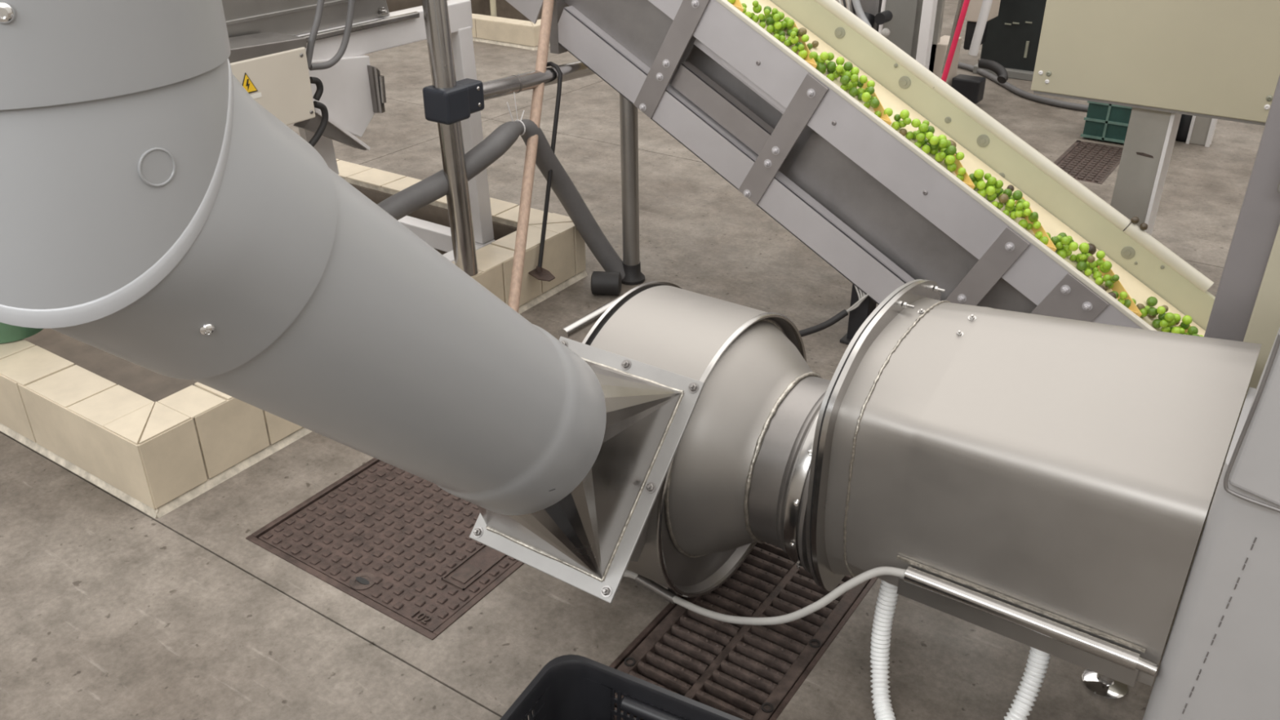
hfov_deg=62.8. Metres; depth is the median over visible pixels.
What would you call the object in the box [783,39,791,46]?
olive
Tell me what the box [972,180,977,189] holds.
olive
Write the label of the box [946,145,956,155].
olive
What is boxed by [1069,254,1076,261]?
olive
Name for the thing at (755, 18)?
olive
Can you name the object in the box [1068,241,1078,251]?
olive
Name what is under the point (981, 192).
olive
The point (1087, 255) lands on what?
olive
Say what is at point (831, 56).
olive
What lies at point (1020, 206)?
olive
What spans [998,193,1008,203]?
olive
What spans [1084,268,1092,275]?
olive
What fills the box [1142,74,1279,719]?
machine
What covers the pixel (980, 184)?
olive
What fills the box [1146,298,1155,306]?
olive
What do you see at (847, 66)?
olive
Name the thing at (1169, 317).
olive
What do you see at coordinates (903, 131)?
olive
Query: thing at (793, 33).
olive
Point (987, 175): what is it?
olive
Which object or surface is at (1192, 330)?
olive
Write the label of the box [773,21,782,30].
olive
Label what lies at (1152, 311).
olive
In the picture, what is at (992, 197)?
olive
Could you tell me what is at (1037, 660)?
corrugated hose
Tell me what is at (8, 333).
tub
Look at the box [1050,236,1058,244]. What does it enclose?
olive
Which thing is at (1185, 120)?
bag
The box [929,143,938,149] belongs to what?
olive
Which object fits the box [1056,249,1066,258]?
olive
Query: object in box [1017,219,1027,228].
olive
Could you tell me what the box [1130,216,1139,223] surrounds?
olive
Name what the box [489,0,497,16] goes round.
post
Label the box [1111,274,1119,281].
olive
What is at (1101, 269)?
olive
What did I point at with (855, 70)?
olive
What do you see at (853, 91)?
olive
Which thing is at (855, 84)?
olive
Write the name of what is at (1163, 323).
olive
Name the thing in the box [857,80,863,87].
olive
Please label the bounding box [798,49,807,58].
olive
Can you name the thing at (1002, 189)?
olive
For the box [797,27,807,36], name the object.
olive
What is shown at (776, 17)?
olive
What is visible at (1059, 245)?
olive
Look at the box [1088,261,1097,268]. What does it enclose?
olive
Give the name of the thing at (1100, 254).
olive
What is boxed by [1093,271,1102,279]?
olive
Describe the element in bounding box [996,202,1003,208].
olive
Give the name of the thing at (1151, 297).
olive
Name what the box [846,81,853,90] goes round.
olive
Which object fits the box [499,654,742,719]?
crate
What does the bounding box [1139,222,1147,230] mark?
olive
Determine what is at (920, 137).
olive
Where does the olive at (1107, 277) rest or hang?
on the conveyor
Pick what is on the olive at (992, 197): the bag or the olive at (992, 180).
the olive at (992, 180)
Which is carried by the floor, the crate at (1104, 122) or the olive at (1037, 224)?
the crate at (1104, 122)
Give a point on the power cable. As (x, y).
(856, 580)
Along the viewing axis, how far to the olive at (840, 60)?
3.42 m
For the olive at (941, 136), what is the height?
0.028 m
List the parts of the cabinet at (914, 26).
corner post, panel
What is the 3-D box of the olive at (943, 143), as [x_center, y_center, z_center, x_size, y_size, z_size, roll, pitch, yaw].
[0.960,-0.685,3.319,0.031,0.031,0.030,4,29,7]
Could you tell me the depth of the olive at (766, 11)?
3.46 m
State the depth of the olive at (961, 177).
3.30 m
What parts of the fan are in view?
rail, scroll casing, plate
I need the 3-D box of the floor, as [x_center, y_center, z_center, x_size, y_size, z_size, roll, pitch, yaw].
[-0.101,-1.870,6.954,18.000,0.530,16.500,18,33,29]
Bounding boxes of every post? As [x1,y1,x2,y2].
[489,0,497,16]
[1185,115,1217,146]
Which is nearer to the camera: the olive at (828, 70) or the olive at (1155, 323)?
the olive at (1155, 323)
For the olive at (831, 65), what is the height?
0.031 m
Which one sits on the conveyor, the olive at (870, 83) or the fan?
the olive at (870, 83)
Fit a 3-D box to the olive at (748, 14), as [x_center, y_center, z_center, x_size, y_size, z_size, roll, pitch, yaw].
[0.360,-1.149,3.493,0.024,0.025,0.024,4,29,8]
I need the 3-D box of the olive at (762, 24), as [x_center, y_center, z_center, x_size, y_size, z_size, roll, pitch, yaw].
[0.408,-1.115,3.489,0.023,0.022,0.023,4,29,8]
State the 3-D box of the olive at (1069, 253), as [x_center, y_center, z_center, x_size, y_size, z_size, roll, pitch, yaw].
[1.330,-0.335,3.258,0.024,0.025,0.025,12,31,21]
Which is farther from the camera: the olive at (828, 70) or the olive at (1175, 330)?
the olive at (828, 70)
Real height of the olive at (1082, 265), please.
0.031 m
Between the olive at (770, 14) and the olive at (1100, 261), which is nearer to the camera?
the olive at (1100, 261)
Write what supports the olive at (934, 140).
on the conveyor
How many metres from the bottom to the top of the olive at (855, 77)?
0.026 m
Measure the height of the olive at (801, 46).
0.020 m
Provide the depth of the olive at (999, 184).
3.28 m
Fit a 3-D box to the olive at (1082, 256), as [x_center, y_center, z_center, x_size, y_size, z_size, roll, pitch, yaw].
[1.364,-0.317,3.230,0.023,0.023,0.022,15,32,26]
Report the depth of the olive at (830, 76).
3.41 m
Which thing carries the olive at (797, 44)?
on the conveyor
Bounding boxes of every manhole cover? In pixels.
[245,457,524,639]
[1053,140,1123,184]
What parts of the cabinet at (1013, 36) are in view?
handle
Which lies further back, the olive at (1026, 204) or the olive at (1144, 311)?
the olive at (1026, 204)
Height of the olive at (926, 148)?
0.029 m
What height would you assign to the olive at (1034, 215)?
0.023 m
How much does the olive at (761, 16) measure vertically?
0.021 m
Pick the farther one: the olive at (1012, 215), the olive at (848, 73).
the olive at (848, 73)
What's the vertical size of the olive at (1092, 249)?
0.040 m
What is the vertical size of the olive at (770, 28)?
0.026 m
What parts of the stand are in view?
post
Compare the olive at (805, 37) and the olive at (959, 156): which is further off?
the olive at (805, 37)
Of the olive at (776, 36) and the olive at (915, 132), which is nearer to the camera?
the olive at (915, 132)
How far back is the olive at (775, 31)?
3.49 m
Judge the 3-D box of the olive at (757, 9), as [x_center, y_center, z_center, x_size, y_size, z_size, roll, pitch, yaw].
[0.392,-1.174,3.500,0.031,0.030,0.031,-10,30,-18]
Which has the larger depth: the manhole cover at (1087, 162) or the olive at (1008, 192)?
the manhole cover at (1087, 162)
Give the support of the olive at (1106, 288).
on the conveyor
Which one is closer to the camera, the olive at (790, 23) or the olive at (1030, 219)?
the olive at (1030, 219)
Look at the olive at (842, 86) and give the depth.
3.40 m
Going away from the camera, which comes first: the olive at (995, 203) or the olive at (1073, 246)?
the olive at (1073, 246)
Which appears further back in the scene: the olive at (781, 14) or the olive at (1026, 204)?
the olive at (781, 14)
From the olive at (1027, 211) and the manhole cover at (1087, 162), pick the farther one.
the manhole cover at (1087, 162)
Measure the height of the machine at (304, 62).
1.648 m
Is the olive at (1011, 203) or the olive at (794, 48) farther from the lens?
the olive at (794, 48)
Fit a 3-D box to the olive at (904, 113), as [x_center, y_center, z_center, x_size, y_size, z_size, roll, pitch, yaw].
[0.846,-0.784,3.349,0.030,0.031,0.030,-24,36,-37]
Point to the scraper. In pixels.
(540, 273)
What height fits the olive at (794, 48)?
0.023 m
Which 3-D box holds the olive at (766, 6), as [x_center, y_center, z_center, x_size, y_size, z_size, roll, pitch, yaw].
[0.429,-1.178,3.530,0.027,0.027,0.026,-3,29,-6]
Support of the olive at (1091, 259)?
on the olive at (1087, 272)
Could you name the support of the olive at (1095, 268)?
on the conveyor
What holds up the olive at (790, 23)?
on the olive
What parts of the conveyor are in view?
leg, rail, rail, leg, plate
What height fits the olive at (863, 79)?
0.027 m
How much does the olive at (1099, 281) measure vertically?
0.025 m
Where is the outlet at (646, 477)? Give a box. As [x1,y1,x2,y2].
[469,336,704,603]
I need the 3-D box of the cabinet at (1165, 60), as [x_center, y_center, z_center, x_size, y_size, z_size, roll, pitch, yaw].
[1.981,-0.994,3.508,1.194,1.600,0.326,18,33,29]
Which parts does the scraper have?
blade, handle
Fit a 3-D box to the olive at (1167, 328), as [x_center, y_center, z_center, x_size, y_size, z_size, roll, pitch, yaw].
[1.591,-0.093,3.172,0.025,0.025,0.024,3,29,5]
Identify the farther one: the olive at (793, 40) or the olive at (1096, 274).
the olive at (793, 40)
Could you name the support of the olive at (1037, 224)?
on the conveyor
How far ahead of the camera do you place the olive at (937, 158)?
3.33 m
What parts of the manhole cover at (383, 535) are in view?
maker plate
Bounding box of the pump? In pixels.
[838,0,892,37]
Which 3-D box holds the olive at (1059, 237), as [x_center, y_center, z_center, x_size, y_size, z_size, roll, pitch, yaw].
[1.298,-0.375,3.249,0.023,0.023,0.022,6,29,10]
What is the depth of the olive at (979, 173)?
3.26 m
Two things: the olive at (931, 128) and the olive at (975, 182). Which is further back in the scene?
the olive at (931, 128)
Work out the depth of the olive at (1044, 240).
3.23 m
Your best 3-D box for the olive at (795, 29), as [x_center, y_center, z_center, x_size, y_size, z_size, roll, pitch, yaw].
[0.512,-1.088,3.461,0.021,0.020,0.021,14,31,24]
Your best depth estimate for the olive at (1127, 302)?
3.17 m
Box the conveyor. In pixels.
[505,0,1215,345]
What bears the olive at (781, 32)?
on the conveyor
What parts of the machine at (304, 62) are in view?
rail, latch plate, latch handle, leg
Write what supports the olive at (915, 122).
on the olive at (909, 135)
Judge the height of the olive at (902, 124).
0.022 m
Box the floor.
[0,0,1264,719]
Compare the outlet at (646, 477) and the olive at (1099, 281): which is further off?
the olive at (1099, 281)
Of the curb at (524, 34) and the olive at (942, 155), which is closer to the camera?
the olive at (942, 155)
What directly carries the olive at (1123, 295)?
on the olive at (1121, 300)
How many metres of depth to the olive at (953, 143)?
3.40 m
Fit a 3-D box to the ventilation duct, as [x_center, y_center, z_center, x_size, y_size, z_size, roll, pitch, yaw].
[-0.401,-0.415,1.203,0.352,1.749,0.937,18,33,29]
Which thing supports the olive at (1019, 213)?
on the conveyor
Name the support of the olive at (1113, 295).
on the conveyor
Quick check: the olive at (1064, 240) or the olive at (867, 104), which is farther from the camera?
the olive at (867, 104)
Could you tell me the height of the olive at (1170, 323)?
0.029 m
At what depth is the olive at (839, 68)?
3.39 m
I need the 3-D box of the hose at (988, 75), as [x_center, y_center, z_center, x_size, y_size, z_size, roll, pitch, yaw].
[2.256,-1.698,6.442,0.282,0.036,1.711,-16,32,-27]
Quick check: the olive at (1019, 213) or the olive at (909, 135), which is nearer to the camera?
the olive at (1019, 213)
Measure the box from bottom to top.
0.611 m
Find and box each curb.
[0,158,587,518]
[471,13,550,50]
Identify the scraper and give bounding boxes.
[528,61,562,281]
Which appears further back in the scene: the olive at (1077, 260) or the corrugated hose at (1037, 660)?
the olive at (1077, 260)
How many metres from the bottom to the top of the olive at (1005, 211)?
0.021 m
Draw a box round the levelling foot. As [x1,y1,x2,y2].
[1081,668,1128,699]
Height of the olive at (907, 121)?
0.023 m
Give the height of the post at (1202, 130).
0.900 m
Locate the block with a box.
[928,35,961,86]
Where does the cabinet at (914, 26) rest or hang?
on the floor
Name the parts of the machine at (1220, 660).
panel, window panel, panel, door post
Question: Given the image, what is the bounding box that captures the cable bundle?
[798,285,868,337]
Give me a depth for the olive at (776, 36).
3.46 m
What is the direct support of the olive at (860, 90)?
on the conveyor
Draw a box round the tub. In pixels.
[0,322,44,343]
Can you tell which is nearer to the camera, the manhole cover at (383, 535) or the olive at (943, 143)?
the manhole cover at (383, 535)
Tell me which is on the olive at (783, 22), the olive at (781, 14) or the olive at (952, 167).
the olive at (781, 14)
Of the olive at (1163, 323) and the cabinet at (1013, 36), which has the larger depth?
the cabinet at (1013, 36)
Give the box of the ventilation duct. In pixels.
[0,0,606,515]
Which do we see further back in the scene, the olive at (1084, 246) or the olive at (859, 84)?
the olive at (859, 84)
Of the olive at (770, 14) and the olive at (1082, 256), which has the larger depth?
the olive at (770, 14)
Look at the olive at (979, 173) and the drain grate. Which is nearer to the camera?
the drain grate
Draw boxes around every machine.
[222,0,495,262]
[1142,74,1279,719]
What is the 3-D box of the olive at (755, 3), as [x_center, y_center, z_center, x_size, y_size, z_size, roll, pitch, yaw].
[0.383,-1.183,3.480,0.021,0.021,0.020,0,29,-1]
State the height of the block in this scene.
0.358 m
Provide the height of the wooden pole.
1.496 m
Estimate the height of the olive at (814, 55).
0.029 m
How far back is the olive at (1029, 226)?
3.27 m
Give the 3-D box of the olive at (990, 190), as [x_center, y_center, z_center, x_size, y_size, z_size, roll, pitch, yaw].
[1.096,-0.529,3.276,0.030,0.031,0.031,-3,29,-5]
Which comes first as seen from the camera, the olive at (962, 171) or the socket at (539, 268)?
the olive at (962, 171)
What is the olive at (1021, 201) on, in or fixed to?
on the conveyor
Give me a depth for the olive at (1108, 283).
3.17 m
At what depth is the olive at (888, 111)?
3.35 m
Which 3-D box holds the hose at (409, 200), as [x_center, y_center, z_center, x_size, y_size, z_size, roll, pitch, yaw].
[-0.474,-0.477,3.525,1.094,0.826,0.242,-14,32,-24]
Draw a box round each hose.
[377,92,625,295]
[870,579,1050,719]
[957,62,1088,111]
[977,58,1008,83]
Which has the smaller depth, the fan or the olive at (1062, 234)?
the fan
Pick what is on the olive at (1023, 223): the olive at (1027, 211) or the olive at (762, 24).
the olive at (1027, 211)
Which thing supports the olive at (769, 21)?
on the conveyor
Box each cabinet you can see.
[882,0,945,71]
[973,0,1046,80]
[1031,0,1279,235]
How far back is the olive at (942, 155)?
3.31 m
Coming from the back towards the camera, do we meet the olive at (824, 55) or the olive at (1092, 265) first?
the olive at (824, 55)
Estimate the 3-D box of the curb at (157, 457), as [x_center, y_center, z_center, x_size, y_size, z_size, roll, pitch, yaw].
[-1.765,-0.397,3.857,2.565,0.218,1.810,18,33,29]
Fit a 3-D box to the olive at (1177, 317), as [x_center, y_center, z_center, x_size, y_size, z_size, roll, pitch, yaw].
[1.635,-0.128,3.197,0.028,0.029,0.029,14,31,24]
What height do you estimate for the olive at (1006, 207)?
0.029 m
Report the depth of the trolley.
5.91 m
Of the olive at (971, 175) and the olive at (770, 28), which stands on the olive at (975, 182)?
the olive at (971, 175)
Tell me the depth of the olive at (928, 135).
3.32 m
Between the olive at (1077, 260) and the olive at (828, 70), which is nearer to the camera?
the olive at (1077, 260)
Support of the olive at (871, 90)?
on the olive at (866, 96)
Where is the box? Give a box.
[805,279,1262,687]
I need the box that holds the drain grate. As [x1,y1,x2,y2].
[608,542,877,719]
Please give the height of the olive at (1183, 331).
0.021 m
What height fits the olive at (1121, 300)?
0.021 m
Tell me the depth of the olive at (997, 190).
3.29 m
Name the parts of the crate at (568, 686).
handle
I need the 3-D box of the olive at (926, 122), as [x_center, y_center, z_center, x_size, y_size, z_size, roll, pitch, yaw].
[0.921,-0.762,3.378,0.022,0.023,0.023,-8,30,-15]
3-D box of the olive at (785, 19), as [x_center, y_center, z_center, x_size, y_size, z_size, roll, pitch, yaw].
[0.496,-1.143,3.535,0.027,0.027,0.026,-9,30,-16]
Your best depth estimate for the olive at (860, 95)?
3.41 m
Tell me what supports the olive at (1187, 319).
on the olive at (1184, 326)
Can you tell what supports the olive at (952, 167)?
on the conveyor
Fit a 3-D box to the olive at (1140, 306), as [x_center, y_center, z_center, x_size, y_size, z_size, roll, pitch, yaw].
[1.525,-0.158,3.196,0.027,0.029,0.027,-6,29,-11]
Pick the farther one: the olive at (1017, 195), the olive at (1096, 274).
the olive at (1017, 195)
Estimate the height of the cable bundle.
0.184 m
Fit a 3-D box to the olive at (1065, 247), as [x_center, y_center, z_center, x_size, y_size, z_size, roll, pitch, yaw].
[1.316,-0.344,3.228,0.023,0.022,0.023,-10,30,-18]
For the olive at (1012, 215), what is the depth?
3.27 m
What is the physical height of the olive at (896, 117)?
0.023 m
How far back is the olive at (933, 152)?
3.35 m
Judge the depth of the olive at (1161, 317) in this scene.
3.16 m
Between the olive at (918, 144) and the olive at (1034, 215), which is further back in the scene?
the olive at (918, 144)
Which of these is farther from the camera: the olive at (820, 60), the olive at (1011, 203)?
the olive at (820, 60)
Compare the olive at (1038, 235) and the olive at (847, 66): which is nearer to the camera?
the olive at (1038, 235)
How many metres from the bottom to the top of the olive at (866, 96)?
0.032 m
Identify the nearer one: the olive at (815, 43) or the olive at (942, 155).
the olive at (942, 155)
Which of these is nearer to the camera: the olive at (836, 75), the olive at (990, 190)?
the olive at (990, 190)
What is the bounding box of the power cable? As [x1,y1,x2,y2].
[672,566,906,625]
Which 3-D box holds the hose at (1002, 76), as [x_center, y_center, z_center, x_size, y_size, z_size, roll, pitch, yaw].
[1.952,-1.590,5.769,0.067,0.107,0.190,-18,33,-30]
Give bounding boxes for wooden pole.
[507,0,554,312]
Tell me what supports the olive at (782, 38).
on the conveyor
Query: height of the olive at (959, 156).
0.026 m
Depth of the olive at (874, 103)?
3.36 m
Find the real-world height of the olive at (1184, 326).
0.026 m
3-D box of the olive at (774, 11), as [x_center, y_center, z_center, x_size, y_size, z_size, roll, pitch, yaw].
[0.450,-1.165,3.502,0.020,0.021,0.021,1,29,2]
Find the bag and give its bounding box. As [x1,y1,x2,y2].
[1175,114,1192,142]
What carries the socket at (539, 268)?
attached to the scraper
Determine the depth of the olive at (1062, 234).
3.30 m
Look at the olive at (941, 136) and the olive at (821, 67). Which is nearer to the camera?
the olive at (941, 136)
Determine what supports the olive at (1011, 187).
on the conveyor
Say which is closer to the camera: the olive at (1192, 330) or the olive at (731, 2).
the olive at (1192, 330)
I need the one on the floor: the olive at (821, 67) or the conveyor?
the conveyor
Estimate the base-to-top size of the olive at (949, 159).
0.031 m
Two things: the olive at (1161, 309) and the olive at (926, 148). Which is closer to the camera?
the olive at (1161, 309)
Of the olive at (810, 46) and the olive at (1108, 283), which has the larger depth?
the olive at (810, 46)
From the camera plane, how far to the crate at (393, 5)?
3.35 m
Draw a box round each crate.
[386,0,422,12]
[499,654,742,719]
[1080,101,1132,143]
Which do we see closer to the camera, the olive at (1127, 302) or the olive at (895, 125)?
the olive at (1127, 302)
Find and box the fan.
[469,280,831,604]
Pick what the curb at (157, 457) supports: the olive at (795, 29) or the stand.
the stand
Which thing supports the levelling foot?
on the floor
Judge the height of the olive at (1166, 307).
0.023 m
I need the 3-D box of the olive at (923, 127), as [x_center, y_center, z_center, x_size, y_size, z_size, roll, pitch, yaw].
[0.903,-0.739,3.338,0.031,0.031,0.030,20,34,32]
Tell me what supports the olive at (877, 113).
on the conveyor
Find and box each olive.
[727,0,735,4]
[744,11,751,17]
[751,14,759,22]
[752,0,758,7]
[752,4,761,13]
[758,13,764,20]
[759,21,765,28]
[763,5,771,13]
[764,8,769,15]
[764,13,771,19]
[765,16,773,25]
[766,25,774,33]
[771,8,777,14]
[773,13,780,21]
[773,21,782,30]
[773,27,779,34]
[773,33,779,39]
[777,12,784,20]
[777,30,785,35]
[778,35,785,42]
[780,20,786,28]
[782,17,790,22]
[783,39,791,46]
[786,18,794,27]
[790,31,796,37]
[790,35,798,44]
[791,26,798,32]
[791,45,798,53]
[795,41,803,47]
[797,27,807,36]
[797,44,804,50]
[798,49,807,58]
[801,34,808,42]
[806,43,813,49]
[808,51,817,60]
[811,40,818,47]
[815,62,826,73]
[817,57,825,63]
[819,51,828,61]
[826,61,835,71]
[826,68,835,73]
[826,73,835,81]
[827,52,834,61]
[832,71,839,78]
[835,56,844,65]
[835,64,843,72]
[840,75,849,84]
[840,84,847,90]
[842,70,852,78]
[843,62,853,71]
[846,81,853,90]
[848,87,857,97]
[850,66,859,75]
[850,74,858,82]
[850,80,857,88]
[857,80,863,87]
[857,87,865,95]
[857,93,862,100]
[858,75,867,83]
[861,92,871,102]
[863,102,870,108]
[866,80,875,87]
[866,86,874,94]
[870,97,879,108]
[874,111,881,117]
[883,107,893,116]
[891,120,900,129]
[893,114,900,120]
[898,128,906,136]
[899,109,909,119]
[899,120,906,127]
[904,117,911,124]
[905,131,914,139]
[911,118,920,127]
[912,130,919,139]
[914,142,921,148]
[915,133,925,142]
[918,123,928,133]
[921,144,930,153]
[922,120,928,125]
[925,131,933,139]
[926,125,934,133]
[929,135,938,145]
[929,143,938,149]
[929,147,938,155]
[934,151,943,161]
[937,134,946,141]
[937,138,948,148]
[938,151,946,159]
[945,155,955,164]
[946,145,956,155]
[946,163,956,172]
[948,139,956,146]
[955,151,964,160]
[956,173,964,181]
[957,167,965,175]
[968,173,976,181]
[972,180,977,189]
[973,168,984,178]
[976,180,986,189]
[977,189,986,197]
[983,173,991,180]
[985,185,995,195]
[986,176,996,186]
[986,192,996,201]
[991,200,998,207]
[994,180,1003,188]
[994,186,1000,193]
[995,187,1004,196]
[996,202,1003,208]
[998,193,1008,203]
[1002,188,1012,197]
[1002,209,1009,216]
[1004,204,1014,212]
[1005,199,1015,208]
[1006,184,1014,191]
[1009,211,1017,219]
[1012,190,1022,200]
[1014,209,1022,217]
[1016,199,1025,204]
[1016,202,1023,209]
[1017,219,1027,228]
[1022,200,1030,208]
[1023,208,1031,215]
[1026,223,1032,230]
[1027,213,1038,222]
[1030,211,1038,218]
[1032,221,1040,229]
[1035,231,1042,239]
[1039,235,1048,244]
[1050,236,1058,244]
[1055,241,1063,248]
[1056,235,1062,241]
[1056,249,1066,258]
[1057,232,1066,237]
[1061,236,1070,244]
[1062,244,1070,252]
[1066,250,1071,256]
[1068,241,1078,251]
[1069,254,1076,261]
[1075,253,1084,262]
[1075,261,1087,271]
[1078,242,1089,252]
[1078,253,1086,260]
[1084,253,1092,262]
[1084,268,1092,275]
[1087,255,1094,262]
[1088,243,1096,254]
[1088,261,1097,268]
[1091,266,1098,273]
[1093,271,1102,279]
[1094,276,1103,284]
[1095,258,1103,266]
[1096,250,1105,258]
[1099,264,1110,273]
[1102,261,1111,270]
[1102,274,1111,281]
[1102,284,1108,291]
[1104,280,1111,287]
[1108,292,1116,298]
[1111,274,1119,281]
[1117,298,1124,304]
[1119,291,1127,298]
[1123,299,1130,307]
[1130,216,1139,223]
[1136,303,1145,310]
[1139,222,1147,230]
[1139,308,1147,316]
[1146,296,1157,306]
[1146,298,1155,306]
[1146,306,1156,315]
[1151,319,1160,328]
[1156,306,1165,314]
[1158,312,1165,319]
[1159,319,1168,327]
[1160,325,1170,332]
[1162,305,1168,312]
[1164,312,1174,321]
[1168,320,1174,326]
[1170,326,1181,333]
[1173,313,1181,323]
[1180,322,1190,329]
[1180,328,1185,333]
[1182,315,1192,324]
[1187,325,1198,335]
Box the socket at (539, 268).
[535,266,542,272]
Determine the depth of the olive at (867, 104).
3.39 m
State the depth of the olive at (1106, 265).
3.19 m
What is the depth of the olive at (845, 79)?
3.39 m
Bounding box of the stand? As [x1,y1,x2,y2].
[422,0,595,276]
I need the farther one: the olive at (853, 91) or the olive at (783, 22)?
the olive at (783, 22)

